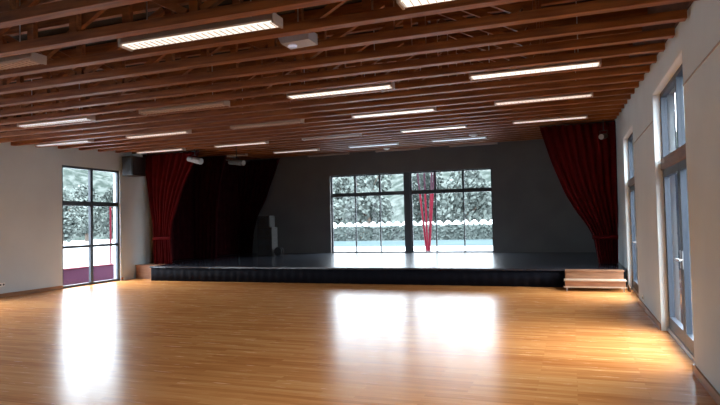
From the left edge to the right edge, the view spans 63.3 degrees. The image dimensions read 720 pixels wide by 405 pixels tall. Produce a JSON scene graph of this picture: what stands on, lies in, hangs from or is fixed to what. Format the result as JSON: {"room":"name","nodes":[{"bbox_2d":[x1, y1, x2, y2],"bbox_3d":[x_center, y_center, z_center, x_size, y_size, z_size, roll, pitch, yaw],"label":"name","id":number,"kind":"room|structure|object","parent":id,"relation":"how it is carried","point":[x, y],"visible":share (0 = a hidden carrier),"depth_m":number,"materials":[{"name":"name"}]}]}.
{"room":"community hall","nodes":[
{"label":"community hall","id":0,"kind":"room"},
{"bbox_2d":[0,142,238,293],"bbox_3d":[-8.721,-0.531,11.384,0.240,5.400,23.910,-2,-2,20],"label":"wall","id":1,"kind":"structure","parent":0,"point":[31,257],"depth_m":14.08,"materials":[{"name":"grey paint"}]},
{"bbox_2d":[0,277,122,297],"bbox_3d":[-9.601,1.948,8.338,0.018,0.085,17.220,-2,-2,20],"label":"baseboard","id":2,"kind":"structure","parent":1,"relation":"attached to","point":[55,287],"depth_m":13.63,"materials":[{"name":"brown wood"}]},
{"bbox_2d":[62,165,119,288],"bbox_3d":[-7.145,0.625,15.498,0.070,3.090,1.990,-2,-2,20],"label":"window","id":3,"kind":"structure","parent":1,"relation":"in","point":[90,203],"depth_m":15.50,"materials":[{"name":"glass"},{"name":"dark grey metal"}]},
{"bbox_2d":[122,156,145,176],"bbox_3d":[-6.473,-1.021,16.586,0.480,0.540,0.562,-2,-2,20],"label":"wall speaker","id":4,"kind":"object","parent":1,"relation":"attached to","point":[133,166],"visible":1,"depth_m":16.36,"materials":[{"name":"black plastic"}]},
{"bbox_2d":[122,157,131,174],"bbox_3d":[-6.517,-1.028,16.318,0.320,0.480,0.013,-2,-2,20],"label":"grille","id":5,"kind":"object","parent":4,"relation":"attached to","point":[126,161],"depth_m":16.30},
{"bbox_2d":[7,0,592,83],"bbox_3d":[-2.547,-2.422,9.192,13.458,1.523,23.910,-2,-2,20],"label":"ceiling","id":6,"kind":"structure","parent":0,"point":[140,16],"depth_m":7.48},
{"bbox_2d":[0,0,46,69],"bbox_3d":[-3.812,-1.754,5.873,1.550,0.882,0.170,-2,-2,20],"label":"fluorescent light","id":7,"kind":"object","parent":6,"relation":"hanging from","point":[29,59],"visible":0.86,"depth_m":5.63,"materials":[{"name":"beige"}]},
{"bbox_2d":[0,59,40,69],"bbox_3d":[-3.801,-1.326,5.859,1.490,0.024,0.132,-2,-2,20],"label":"diffuser","id":8,"kind":"object","parent":7,"relation":"attached to","point":[5,64],"depth_m":5.65,"materials":[{"name":"beige"}]},
{"bbox_2d":[17,80,94,127],"bbox_3d":[-5.121,-1.759,9.806,1.550,0.882,0.170,-2,-2,20],"label":"fluorescent light","id":9,"kind":"object","parent":6,"relation":"hanging from","point":[89,117],"visible":0.85,"depth_m":9.72,"materials":[{"name":"beige"}]},
{"bbox_2d":[19,118,92,127],"bbox_3d":[-5.110,-1.331,9.791,1.490,0.024,0.132,-2,-2,20],"label":"diffuser","id":10,"kind":"object","parent":9,"relation":"attached to","point":[63,120],"depth_m":9.75,"materials":[{"name":"beige"}]},
{"bbox_2d":[35,138,93,146],"bbox_3d":[-6.654,-1.744,13.117,1.550,0.882,0.170,-2,-2,20],"label":"fluorescent light","id":11,"kind":"object","parent":6,"relation":"hanging from","point":[84,140],"visible":0.8,"depth_m":13.04,"materials":[{"name":"white"}]},
{"bbox_2d":[37,141,87,146],"bbox_3d":[-6.643,-1.316,13.103,1.490,0.024,0.132,-2,-2,20],"label":"diffuser","id":12,"kind":"object","parent":11,"relation":"attached to","point":[63,142],"depth_m":13.08,"materials":[{"name":"beige"}]},
{"bbox_2d":[0,0,150,28],"bbox_3d":[-4.038,-1.755,5.008,12.930,0.898,0.100,-2,-2,20],"label":"roof truss","id":13,"kind":"object","parent":6,"relation":"attached to","point":[10,16],"visible":1,"depth_m":4.34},
{"bbox_2d":[126,113,191,138],"bbox_3d":[-4.242,-1.836,12.245,1.550,0.882,0.170,-2,-2,20],"label":"fluorescent light","id":14,"kind":"object","parent":6,"relation":"hanging from","point":[180,131],"visible":0.82,"depth_m":12.15,"materials":[{"name":"beige"}]},
{"bbox_2d":[127,132,186,138],"bbox_3d":[-4.231,-1.409,12.230,1.490,0.024,0.132,-2,-2,20],"label":"diffuser","id":15,"kind":"object","parent":14,"relation":"attached to","point":[160,133],"depth_m":12.21,"materials":[{"name":"beige"}]},
{"bbox_2d":[136,148,185,153],"bbox_3d":[-5.544,-1.842,16.196,1.550,0.882,0.170,-2,-2,20],"label":"fluorescent light","id":16,"kind":"object","parent":6,"relation":"hanging from","point":[174,149],"visible":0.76,"depth_m":16.13,"materials":[{"name":"white"}]},
{"bbox_2d":[0,0,348,57],"bbox_3d":[-3.818,-1.774,5.617,12.930,0.898,0.100,-2,-2,20],"label":"roof truss","id":17,"kind":"object","parent":6,"relation":"attached to","point":[198,13],"visible":0.81,"depth_m":4.78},
{"bbox_2d":[139,66,229,114],"bbox_3d":[-2.709,-1.851,8.934,1.550,0.882,0.170,-2,-2,20],"label":"fluorescent light","id":18,"kind":"object","parent":6,"relation":"hanging from","point":[225,102],"visible":0.81,"depth_m":8.85,"materials":[{"name":"beige"}]},
{"bbox_2d":[141,103,225,114],"bbox_3d":[-2.698,-1.423,8.919,1.490,0.024,0.132,-2,-2,20],"label":"diffuser","id":19,"kind":"object","parent":18,"relation":"attached to","point":[199,105],"depth_m":8.88,"materials":[{"name":"beige"}]},
{"bbox_2d":[118,0,282,51],"bbox_3d":[-1.400,-1.846,5.001,1.550,0.882,0.170,-2,-2,20],"label":"fluorescent light","id":20,"kind":"object","parent":6,"relation":"hanging from","point":[267,21],"visible":0.93,"depth_m":4.92,"materials":[{"name":"beige"}]},
{"bbox_2d":[122,21,277,49],"bbox_3d":[-1.389,-1.421,4.986,1.490,0.018,0.132,-2,-2,20],"label":"diffuser","id":21,"kind":"object","parent":20,"relation":"attached to","point":[222,30],"depth_m":4.95,"materials":[{"name":"beige"}]},
{"bbox_2d":[214,141,268,147],"bbox_3d":[-3.131,-1.934,15.324,1.550,0.882,0.170,-2,-2,20],"label":"fluorescent light","id":22,"kind":"object","parent":6,"relation":"hanging from","point":[260,142],"visible":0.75,"depth_m":15.23,"materials":[{"name":"white"}]},
{"bbox_2d":[0,0,529,78],"bbox_3d":[-3.598,-1.794,6.226,12.930,0.898,0.100,-2,-2,20],"label":"roof truss","id":23,"kind":"object","parent":6,"relation":"attached to","point":[368,15],"visible":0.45,"depth_m":5.29,"materials":[{"name":"wood"}]},
{"bbox_2d":[230,89,304,129],"bbox_3d":[-1.829,-1.928,11.372,1.550,0.882,0.170,-2,-2,20],"label":"fluorescent light","id":24,"kind":"object","parent":6,"relation":"hanging from","point":[234,127],"visible":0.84,"depth_m":11.30,"materials":[{"name":"beige"}]},
{"bbox_2d":[232,121,300,128],"bbox_3d":[-1.818,-1.501,11.358,1.490,0.024,0.132,-2,-2,20],"label":"diffuser","id":25,"kind":"object","parent":24,"relation":"attached to","point":[278,122],"depth_m":11.32,"materials":[{"name":"beige"}]},
{"bbox_2d":[273,148,319,153],"bbox_3d":[-2.021,-2.032,18.403,1.550,0.882,0.170,-2,-2,20],"label":"fluorescent light","id":26,"kind":"object","parent":6,"relation":"hanging from","point":[316,149],"visible":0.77,"depth_m":18.34,"materials":[{"name":"white"}]},
{"bbox_2d":[276,150,316,152],"bbox_3d":[-2.010,-1.604,18.388,1.490,0.024,0.132,-2,-2,20],"label":"diffuser","id":27,"kind":"object","parent":26,"relation":"attached to","point":[289,151],"depth_m":18.36,"materials":[{"name":"beige"}]},
{"bbox_2d":[278,9,317,48],"bbox_3d":[-0.590,-1.893,5.432,0.320,0.895,0.200,-2,-2,20],"label":"projector","id":28,"kind":"object","parent":6,"relation":"hanging from","point":[309,39],"visible":0.84,"depth_m":5.36,"materials":[{"name":"grey"}]},
{"bbox_2d":[278,32,317,48],"bbox_3d":[-0.581,-1.516,5.419,0.320,0.110,0.200,-2,-2,20],"label":"lamp","id":29,"kind":"object","parent":28,"relation":"attached to","point":[309,39],"depth_m":5.36,"materials":[{"name":"grey"}]},
{"bbox_2d":[0,27,643,142],"bbox_3d":[-2.061,-1.929,10.489,12.930,0.898,0.100,-2,-2,20],"label":"roof truss","id":30,"kind":"object","parent":6,"relation":"attached to","point":[638,77],"visible":0.38,"depth_m":9.62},
{"bbox_2d":[0,7,649,137],"bbox_3d":[-2.281,-1.910,9.880,12.930,0.898,0.100,-2,-2,20],"label":"roof truss","id":31,"kind":"object","parent":6,"relation":"attached to","point":[538,79],"visible":0.49,"depth_m":8.95,"materials":[{"name":"wood"}]},
{"bbox_2d":[11,53,638,145],"bbox_3d":[-1.841,-1.949,11.098,12.930,0.898,0.100,-2,-2,20],"label":"roof truss","id":32,"kind":"object","parent":6,"relation":"attached to","point":[628,85],"visible":0.37,"depth_m":10.44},
{"bbox_2d":[307,153,348,156],"bbox_3d":[-1.145,-2.109,20.832,1.550,0.882,0.170,-2,-2,20],"label":"fluorescent light","id":33,"kind":"object","parent":6,"relation":"hanging from","point":[336,153],"visible":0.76,"depth_m":20.80,"materials":[{"name":"beige"}]},
{"bbox_2d":[308,154,346,156],"bbox_3d":[-1.133,-1.681,20.818,1.490,0.024,0.132,-2,-2,20],"label":"diffuser","id":34,"kind":"object","parent":33,"relation":"attached to","point":[322,154],"depth_m":20.82,"materials":[{"name":"beige"}]},
{"bbox_2d":[0,0,656,131],"bbox_3d":[-2.500,-1.891,9.271,12.930,0.898,0.100,-2,-2,20],"label":"roof truss","id":35,"kind":"object","parent":6,"relation":"attached to","point":[445,80],"visible":0.22,"depth_m":8.27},
{"bbox_2d":[302,133,361,140],"bbox_3d":[-0.719,-2.026,14.451,1.550,0.882,0.170,-2,-2,20],"label":"fluorescent light","id":36,"kind":"object","parent":6,"relation":"hanging from","point":[359,134],"visible":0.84,"depth_m":14.38,"materials":[{"name":"beige"}]},
{"bbox_2d":[0,0,664,124],"bbox_3d":[-2.720,-1.871,8.662,12.930,0.898,0.100,-2,-2,20],"label":"roof truss","id":37,"kind":"object","parent":6,"relation":"attached to","point":[539,59],"visible":0.51,"depth_m":7.69,"materials":[{"name":"wood"}]},
{"bbox_2d":[35,43,634,147],"bbox_3d":[-1.622,-1.968,11.707,12.930,0.898,0.100,-2,-2,20],"label":"roof truss","id":38,"kind":"object","parent":6,"relation":"attached to","point":[632,90],"visible":0.1,"depth_m":10.79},
{"bbox_2d":[0,0,674,116],"bbox_3d":[-2.939,-1.852,8.053,12.930,0.898,0.100,-2,-2,20],"label":"roof truss","id":39,"kind":"object","parent":6,"relation":"attached to","point":[524,48],"visible":0.48,"depth_m":7.05,"materials":[{"name":"wood"}]},
{"bbox_2d":[286,31,394,99],"bbox_3d":[-0.296,-1.943,8.061,1.550,0.882,0.170,-2,-2,20],"label":"fluorescent light","id":40,"kind":"object","parent":6,"relation":"hanging from","point":[387,85],"visible":0.85,"depth_m":7.98,"materials":[{"name":"white"}]},
{"bbox_2d":[289,85,391,98],"bbox_3d":[-0.285,-1.518,8.047,1.490,0.018,0.132,-2,-2,20],"label":"diffuser","id":41,"kind":"object","parent":40,"relation":"attached to","point":[360,88],"depth_m":8.00,"materials":[{"name":"beige"}]},
{"bbox_2d":[0,0,686,106],"bbox_3d":[-3.159,-1.833,7.444,12.930,0.898,0.100,-2,-2,20],"label":"roof truss","id":42,"kind":"object","parent":6,"relation":"attached to","point":[521,34],"visible":0.52,"depth_m":6.29,"materials":[{"name":"wood"}]},
{"bbox_2d":[58,56,630,148],"bbox_3d":[-1.402,-1.987,12.316,12.930,0.898,0.100,-2,-2,20],"label":"roof truss","id":43,"kind":"object","parent":6,"relation":"attached to","point":[618,97],"visible":0.23,"depth_m":11.65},
{"bbox_2d":[0,0,696,94],"bbox_3d":[-3.379,-1.813,6.835,12.930,0.898,0.100,-2,-2,20],"label":"roof truss","id":44,"kind":"object","parent":6,"relation":"attached to","point":[514,16],"visible":0.68,"depth_m":5.81,"materials":[{"name":"wood"}]},
{"bbox_2d":[78,74,626,150],"bbox_3d":[-1.183,-2.007,12.924,12.930,0.898,0.100,-2,-2,20],"label":"roof truss","id":45,"kind":"object","parent":6,"relation":"attached to","point":[618,102],"visible":0.2,"depth_m":12.33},
{"bbox_2d":[98,67,623,151],"bbox_3d":[-0.963,-2.026,13.533,12.930,0.898,0.100,-2,-2,20],"label":"roof truss","id":46,"kind":"object","parent":6,"relation":"attached to","point":[622,105],"visible":0.18,"depth_m":12.91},
{"bbox_2d":[115,76,620,152],"bbox_3d":[-0.743,-2.045,14.142,12.930,0.898,0.100,-2,-2,20],"label":"roof truss","id":47,"kind":"object","parent":6,"relation":"attached to","point":[611,110],"visible":0.16,"depth_m":13.55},
{"bbox_2d":[198,130,540,156],"bbox_3d":[0.355,-2.142,17.187,12.930,0.898,0.100,-2,-2,20],"label":"roof truss","id":48,"kind":"object","parent":6,"relation":"attached to","point":[531,131],"visible":0.02,"depth_m":17.10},
{"bbox_2d":[348,142,398,147],"bbox_3d":[0.392,-2.124,17.530,1.550,0.882,0.170,-2,-2,20],"label":"fluorescent light","id":49,"kind":"object","parent":6,"relation":"hanging from","point":[384,144],"visible":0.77,"depth_m":17.45,"materials":[{"name":"white"}]},
{"bbox_2d":[349,144,396,147],"bbox_3d":[0.403,-1.700,17.516,1.490,0.018,0.132,-2,-2,20],"label":"diffuser","id":50,"kind":"object","parent":49,"relation":"attached to","point":[370,145],"depth_m":17.49,"materials":[{"name":"beige"}]},
{"bbox_2d":[132,83,618,153],"bbox_3d":[-0.524,-2.065,14.751,12.930,0.898,0.100,-2,-2,20],"label":"roof truss","id":51,"kind":"object","parent":6,"relation":"attached to","point":[606,114],"visible":0.05,"depth_m":14.22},
{"bbox_2d":[147,116,616,153],"bbox_3d":[-0.304,-2.084,15.360,12.930,0.898,0.100,-2,-2,20],"label":"roof truss","id":52,"kind":"object","parent":6,"relation":"attached to","point":[609,117],"visible":0.07,"depth_m":14.75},
{"bbox_2d":[226,136,541,159],"bbox_3d":[1.014,-2.200,19.014,12.930,0.898,0.100,-2,-2,20],"label":"roof truss","id":53,"kind":"object","parent":6,"relation":"attached to","point":[532,136],"visible":0.02,"depth_m":18.94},
{"bbox_2d":[227,134,541,157],"bbox_3d":[0.794,-2.181,18.405,12.930,0.898,0.100,-2,-2,20],"label":"roof truss","id":54,"kind":"object","parent":6,"relation":"attached to","point":[534,134],"visible":0.02,"depth_m":18.19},
{"bbox_2d":[231,137,542,159],"bbox_3d":[1.233,-2.220,19.623,12.930,0.898,0.100,-2,-2,20],"label":"roof truss","id":55,"kind":"object","parent":6,"relation":"attached to","point":[542,137],"visible":0.03,"depth_m":19.55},
{"bbox_2d":[351,68,436,118],"bbox_3d":[0.583,-2.021,10.500,1.550,0.882,0.170,-2,-2,20],"label":"fluorescent light","id":56,"kind":"object","parent":6,"relation":"hanging from","point":[427,109],"visible":0.77,"depth_m":10.43,"materials":[{"name":"white"}]},
{"bbox_2d":[353,109,433,117],"bbox_3d":[0.594,-1.593,10.485,1.490,0.024,0.132,-2,-2,20],"label":"diffuser","id":57,"kind":"object","parent":56,"relation":"attached to","point":[395,112],"depth_m":10.45,"materials":[{"name":"beige"}]},
{"bbox_2d":[248,132,540,154],"bbox_3d":[0.574,-2.162,17.796,12.930,0.898,0.100,-2,-2,20],"label":"roof truss","id":58,"kind":"object","parent":6,"relation":"attached to","point":[533,133],"visible":0.02,"depth_m":17.34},
{"bbox_2d":[198,123,592,154],"bbox_3d":[0.135,-2.123,16.578,12.930,0.898,0.100,-2,-2,20],"label":"roof truss","id":59,"kind":"object","parent":6,"relation":"attached to","point":[526,129],"visible":0.02,"depth_m":16.41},
{"bbox_2d":[375,148,419,152],"bbox_3d":[1.268,-2.201,19.960,1.550,0.882,0.170,-2,-2,20],"label":"fluorescent light","id":60,"kind":"object","parent":6,"relation":"hanging from","point":[408,148],"visible":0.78,"depth_m":19.89,"materials":[{"name":"beige"}]},
{"bbox_2d":[377,149,418,151],"bbox_3d":[1.279,-1.774,19.945,1.490,0.024,0.132,-2,-2,20],"label":"diffuser","id":61,"kind":"object","parent":60,"relation":"attached to","point":[393,149],"depth_m":19.91,"materials":[{"name":"beige"}]},
{"bbox_2d":[199,119,614,152],"bbox_3d":[-0.085,-2.103,15.969,12.930,0.898,0.100,-2,-2,20],"label":"roof truss","id":62,"kind":"object","parent":6,"relation":"attached to","point":[531,126],"visible":0.04,"depth_m":15.50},
{"bbox_2d":[396,0,450,9],"bbox_3d":[1.012,-1.938,4.128,1.550,0.882,0.170,-2,-2,20],"label":"fluorescent light","id":63,"kind":"object","parent":6,"relation":"hanging from","point":[402,3],"visible":1,"depth_m":4.33,"materials":[{"name":"white"}]},
{"bbox_2d":[400,125,466,132],"bbox_3d":[1.694,-2.119,13.579,1.550,0.882,0.170,-2,-2,20],"label":"fluorescent light","id":64,"kind":"object","parent":6,"relation":"hanging from","point":[458,126],"visible":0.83,"depth_m":13.51,"materials":[{"name":"white"}]},
{"bbox_2d":[431,136,486,141],"bbox_3d":[2.804,-2.216,16.658,1.550,0.882,0.170,-2,-2,20],"label":"fluorescent light","id":65,"kind":"object","parent":6,"relation":"hanging from","point":[479,137],"visible":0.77,"depth_m":16.59,"materials":[{"name":"white"}]},
{"bbox_2d":[449,142,496,147],"bbox_3d":[3.680,-2.294,19.087,1.550,0.882,0.170,-2,-2,20],"label":"fluorescent light","id":66,"kind":"object","parent":6,"relation":"hanging from","point":[494,142],"visible":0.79,"depth_m":19.04,"materials":[{"name":"beige"}]},
{"bbox_2d":[450,143,495,146],"bbox_3d":[3.691,-1.869,19.073,1.490,0.018,0.132,-2,-2,20],"label":"diffuser","id":67,"kind":"object","parent":66,"relation":"attached to","point":[480,143],"depth_m":19.05,"materials":[{"name":"beige"}]},
{"bbox_2d":[469,1,601,80],"bbox_3d":[2.116,-2.035,7.189,1.550,0.882,0.170,-2,-2,20],"label":"fluorescent light","id":68,"kind":"object","parent":6,"relation":"hanging from","point":[587,63],"visible":0.86,"depth_m":7.11,"materials":[{"name":"glowing white light emitter"},{"name":"white plastic"}]},
{"bbox_2d":[471,63,598,79],"bbox_3d":[2.127,-1.608,7.174,1.490,0.024,0.132,-2,-2,20],"label":"diffuser","id":69,"kind":"object","parent":68,"relation":"attached to","point":[562,66],"depth_m":7.14,"materials":[{"name":"beige"}]},
{"bbox_2d":[494,50,592,105],"bbox_3d":[2.996,-2.113,9.627,1.550,0.882,0.170,-2,-2,20],"label":"fluorescent light","id":70,"kind":"object","parent":6,"relation":"hanging from","point":[589,94],"visible":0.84,"depth_m":9.55,"materials":[{"name":"glowing white light emitter"},{"name":"white plastic"}]},
{"bbox_2d":[496,94,590,105],"bbox_3d":[3.007,-1.685,9.613,1.490,0.024,0.132,-2,-2,20],"label":"diffuser","id":71,"kind":"object","parent":70,"relation":"attached to","point":[568,96],"depth_m":9.57,"materials":[{"name":"beige"}]},
{"bbox_2d":[512,115,587,124],"bbox_3d":[4.106,-2.211,12.706,1.550,0.882,0.170,-2,-2,20],"label":"fluorescent light","id":72,"kind":"object","parent":6,"relation":"hanging from","point":[581,116],"visible":0.79,"depth_m":12.63,"materials":[{"name":"white"}]},
{"bbox_2d":[514,117,585,123],"bbox_3d":[4.117,-1.783,12.692,1.490,0.024,0.132,-2,-2,20],"label":"diffuser","id":73,"kind":"object","parent":72,"relation":"attached to","point":[557,118],"depth_m":12.66,"materials":[{"name":"beige"}]},
{"bbox_2d":[0,279,716,404],"bbox_3d":[-2.450,1.914,9.050,13.458,0.120,23.910,-2,-2,20],"label":"floor","id":74,"kind":"structure","parent":0,"point":[131,341],"depth_m":6.95,"materials":[{"name":"brown wood"}]},
{"bbox_2d":[135,263,174,278],"bbox_3d":[-5.960,1.996,17.018,0.905,0.397,0.660,-2,-2,20],"label":"step block","id":75,"kind":"object","parent":74,"relation":"on","point":[143,271],"visible":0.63,"depth_m":16.79,"materials":[{"name":"brown wood"}]},
{"bbox_2d":[150,252,626,286],"bbox_3d":[0.472,1.854,17.131,12.938,0.393,6.210,-2,-2,20],"label":"stage platform","id":76,"kind":"object","parent":74,"relation":"on","point":[517,269],"visible":0.88,"depth_m":14.75,"materials":[{"name":"black wood"}]},
{"bbox_2d":[143,150,198,263],"bbox_3d":[-5.461,0.161,16.861,1.940,3.228,0.200,-2,-2,22],"label":"stage curtain","id":77,"kind":"object","parent":76,"relation":"on","point":[166,173],"visible":0.97,"depth_m":16.91,"materials":[{"name":"red fabric"}]},
{"bbox_2d":[171,168,194,260],"label":"drape","id":78,"kind":"object","parent":76,"relation":"on","point":[182,240],"depth_m":18.91,"materials":[{"name":"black fabric"}]},
{"bbox_2d":[238,159,279,253],"bbox_3d":[-3.779,0.152,21.782,1.825,3.495,0.170,-2,-2,21],"label":"drape","id":79,"kind":"object","parent":76,"relation":"on","point":[255,178],"visible":0.98,"depth_m":21.89,"materials":[{"name":"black fabric"}]},
{"bbox_2d":[258,237,277,255],"bbox_3d":[-3.201,1.530,20.212,0.574,0.620,0.439,-2,-2,20],"label":"speaker","id":80,"kind":"object","parent":76,"relation":"on","point":[266,246],"visible":0.91,"depth_m":20.02,"materials":[{"name":"black plastic"}]},
{"bbox_2d":[258,239,270,254],"bbox_3d":[-3.272,1.531,20.017,0.500,0.530,0.011,-2,-2,20],"label":"grille","id":81,"kind":"object","parent":80,"relation":"attached to","point":[264,245],"depth_m":20.01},
{"bbox_2d":[257,227,276,237],"bbox_3d":[-3.212,1.041,20.228,0.574,0.360,0.439,-2,-2,20],"label":"speaker","id":82,"kind":"object","parent":80,"relation":"on","point":[263,232],"visible":1,"depth_m":20.04,"materials":[{"name":"black plastic"}]},
{"bbox_2d":[258,229,270,236],"bbox_3d":[-3.283,1.041,20.033,0.500,0.270,0.011,-2,-2,20],"label":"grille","id":83,"kind":"object","parent":82,"relation":"attached to","point":[261,232],"depth_m":20.03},
{"bbox_2d":[257,216,274,227],"bbox_3d":[-3.268,0.663,20.257,0.494,0.400,0.399,-2,-2,20],"label":"speaker","id":84,"kind":"object","parent":82,"relation":"on","point":[262,221],"visible":0.87,"depth_m":20.09,"materials":[{"name":"black plastic"}]},
{"bbox_2d":[539,121,618,263],"bbox_3d":[5.140,-0.217,13.707,1.694,3.302,0.185,-2,-2,21],"label":"stage curtain","id":85,"kind":"object","parent":76,"relation":"on","point":[585,165],"visible":1,"depth_m":13.60,"materials":[{"name":"red fabric"}]},
{"bbox_2d":[564,269,627,291],"bbox_3d":[4.793,1.588,11.938,1.190,0.397,0.580,-2,-2,20],"label":"steps","id":86,"kind":"structure","parent":74,"relation":"on","point":[574,278],"depth_m":11.83,"materials":[{"name":"brown wood"}]},
{"bbox_2d":[245,139,595,252],"bbox_3d":[1.524,-0.468,20.260,12.978,5.400,0.240,-2,-2,20],"label":"wall","id":87,"kind":"structure","parent":0,"point":[532,211],"depth_m":19.35,"materials":[{"name":"grey paint"}]},
{"bbox_2d":[331,173,405,252],"bbox_3d":[0.284,0.391,20.704,2.770,2.773,0.070,-2,-2,20],"label":"window","id":88,"kind":"structure","parent":87,"relation":"in","point":[355,193],"depth_m":20.73,"materials":[{"name":"grey"}]},
{"bbox_2d":[404,172,411,252],"bbox_3d":[1.675,0.343,20.185,0.200,2.773,0.160,-2,-2,20],"label":"trim","id":89,"kind":"structure","parent":87,"relation":"attached to","point":[407,190],"depth_m":20.11,"materials":[{"name":"grey"}]},
{"bbox_2d":[410,168,493,252],"bbox_3d":[3.080,0.295,19.693,2.780,2.773,0.070,-2,-2,20],"label":"window","id":90,"kind":"structure","parent":87,"relation":"in","point":[463,189],"depth_m":19.74,"materials":[{"name":"grey"}]},
{"bbox_2d":[615,0,719,393],"bbox_3d":[3.702,-0.957,6.890,0.240,5.400,23.910,-2,-2,20],"label":"wall","id":91,"kind":"structure","parent":0,"point":[696,36],"depth_m":5.29,"materials":[{"name":"grey paint"}]},
{"bbox_2d":[623,126,632,288],"bbox_3d":[5.166,0.203,11.044,0.084,3.090,1.990,-2,-2,20],"label":"trim","id":92,"kind":"structure","parent":91,"relation":"attached to","point":[625,139],"depth_m":11.96,"materials":[{"name":"white paint"}]},
{"bbox_2d":[628,132,638,295],"bbox_3d":[5.257,0.200,11.011,0.235,3.090,1.990,-2,-2,20],"label":"door","id":93,"kind":"structure","parent":91,"relation":"in","point":[631,182],"depth_m":11.66,"materials":[{"name":"glass"},{"name":"painted wood"},{"name":"metal"}]},
{"bbox_2d":[620,1,692,88],"bbox_3d":[3.552,-2.175,6.975,0.022,2.008,23.430,-2,-2,20],"label":"trim","id":94,"kind":"structure","parent":91,"relation":"attached to","point":[684,5],"depth_m":6.78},
{"bbox_2d":[652,50,681,330],"bbox_3d":[3.549,0.092,6.584,0.084,3.090,2.200,-2,-2,20],"label":"trim","id":95,"kind":"structure","parent":91,"relation":"attached to","point":[676,64],"depth_m":7.60,"materials":[{"name":"white paint"}]},
{"bbox_2d":[628,285,719,404],"bbox_3d":[2.567,1.529,3.894,0.018,0.085,17.140,-2,-2,20],"label":"baseboard","id":96,"kind":"structure","parent":91,"relation":"attached to","point":[703,380],"depth_m":5.23,"materials":[{"name":"brown wood"}]},
{"bbox_2d":[633,40,719,144],"bbox_3d":[2.507,-1.161,3.977,0.012,0.010,13.130,-2,-2,20],"label":"trim","id":97,"kind":"structure","parent":91,"relation":"attached to","point":[718,43],"depth_m":4.93,"materials":[{"name":"grey"}]},
{"bbox_2d":[660,64,694,362],"bbox_3d":[3.640,0.089,6.552,0.235,3.090,2.200,-2,-2,20],"label":"door","id":98,"kind":"structure","parent":91,"relation":"in","point":[673,161],"depth_m":7.16,"materials":[{"name":"glass"}]},
{"label":"outside","id":99,"kind":"structure","parent":0,"visible":0},
{"bbox_2d":[63,240,492,285],"bbox_3d":[17.081,3.026,46.931,320.000,0.475,220.000,-2,-2,20],"label":"ground","id":100,"kind":"structure","parent":99,"point":[73,257],"depth_m":34.17,"materials":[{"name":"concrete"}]},
{"bbox_2d":[63,187,88,243],"bbox_3d":[-31.270,1.287,60.760,5.283,6.076,5.237,-2,-2,23],"label":"tree","id":101,"kind":"object","parent":100,"relation":"on","point":[70,229],"visible":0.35,"depth_m":60.77,"materials":[{"name":"green plant"}]},
{"bbox_2d":[68,183,103,241],"bbox_3d":[-32.652,1.183,69.000,4.894,6.891,4.291,-3,-2,38],"label":"tree","id":102,"kind":"object","parent":100,"relation":"on","point":[82,192],"visible":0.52,"depth_m":68.47,"materials":[{"name":"green plant"}]},
{"bbox_2d":[63,263,113,285],"bbox_3d":[-7.921,2.167,18.193,0.300,0.470,8.540,-2,-2,20],"label":"wall","id":103,"kind":"structure","parent":100,"relation":"on","point":[74,275],"depth_m":17.28,"materials":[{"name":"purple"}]},
{"bbox_2d":[94,185,113,238],"bbox_3d":[-27.012,0.878,66.013,5.237,7.049,5.283,0,-2,-36],"label":"tree","id":104,"kind":"object","parent":100,"relation":"on","point":[109,194],"visible":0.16,"depth_m":64.72,"materials":[{"name":"green plant"}]},
{"bbox_2d":[109,207,111,263],"bbox_3d":[-8.156,1.286,19.098,0.240,2.300,0.240,-2,-2,20],"label":"post","id":105,"kind":"object","parent":100,"relation":"on","point":[109,207],"visible":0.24,"depth_m":19.09,"materials":[{"name":"red paint"}]},
{"bbox_2d":[333,177,352,224],"bbox_3d":[-1.989,0.198,59.953,4.291,6.891,4.894,-3,-2,35],"label":"tree","id":106,"kind":"object","parent":100,"relation":"on","point":[340,182],"visible":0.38,"depth_m":59.00,"materials":[{"name":"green plant"}]},
{"bbox_2d":[339,175,394,225],"bbox_3d":[0.810,-0.146,53.829,5.283,7.049,5.237,0,-2,-39],"label":"tree","id":107,"kind":"object","parent":100,"relation":"on","point":[366,205],"visible":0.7,"depth_m":53.03,"materials":[{"name":"green plant"}]},
{"bbox_2d":[334,219,491,227],"bbox_3d":[0.804,2.475,50.517,29.080,1.580,0.120,-2,-2,20],"label":"fence","id":108,"kind":"object","parent":100,"relation":"on","point":[439,222],"visible":0.32,"depth_m":49.09,"materials":[{"name":"white paint"}]},
{"bbox_2d":[334,223,492,240],"bbox_3d":[0.528,2.656,49.748,29.277,1.480,1.157,-2,-2,20],"label":"hedge","id":109,"kind":"object","parent":100,"relation":"on","point":[473,231],"visible":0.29,"depth_m":47.93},
{"bbox_2d":[334,239,492,246],"bbox_3d":[4.644,2.891,41.975,48.000,0.025,10.200,-2,-2,20],"label":"sports court","id":110,"kind":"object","parent":100,"relation":"on","point":[480,242],"visible":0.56,"depth_m":41.22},
{"bbox_2d":[417,173,433,250],"bbox_3d":[3.020,0.126,26.485,0.830,4.604,0.716,-1,-2,-10],"label":"column","id":111,"kind":"structure","parent":100,"relation":"on","point":[427,239],"depth_m":26.32,"materials":[{"name":"red paint"}]},
{"bbox_2d":[412,172,447,223],"bbox_3d":[6.536,0.109,55.315,4.894,6.380,4.291,0,-2,-24],"label":"tree","id":112,"kind":"object","parent":100,"relation":"on","point":[418,215],"visible":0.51,"depth_m":54.74,"materials":[{"name":"green plant"}]},
{"bbox_2d":[437,170,491,223],"bbox_3d":[9.325,-0.185,51.047,5.283,6.562,5.237,-1,-2,-8],"label":"tree","id":113,"kind":"object","parent":100,"relation":"on","point":[475,202],"visible":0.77,"depth_m":50.00,"materials":[{"name":"green plant"}]},
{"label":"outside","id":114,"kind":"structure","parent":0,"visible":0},
{"bbox_2d":[63,131,685,240],"bbox_3d":[7.844,-2.874,62.397,272.500,13.496,162.500,-2,-2,20],"label":"hillside","id":115,"kind":"structure","parent":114,"point":[102,181],"depth_m":78.09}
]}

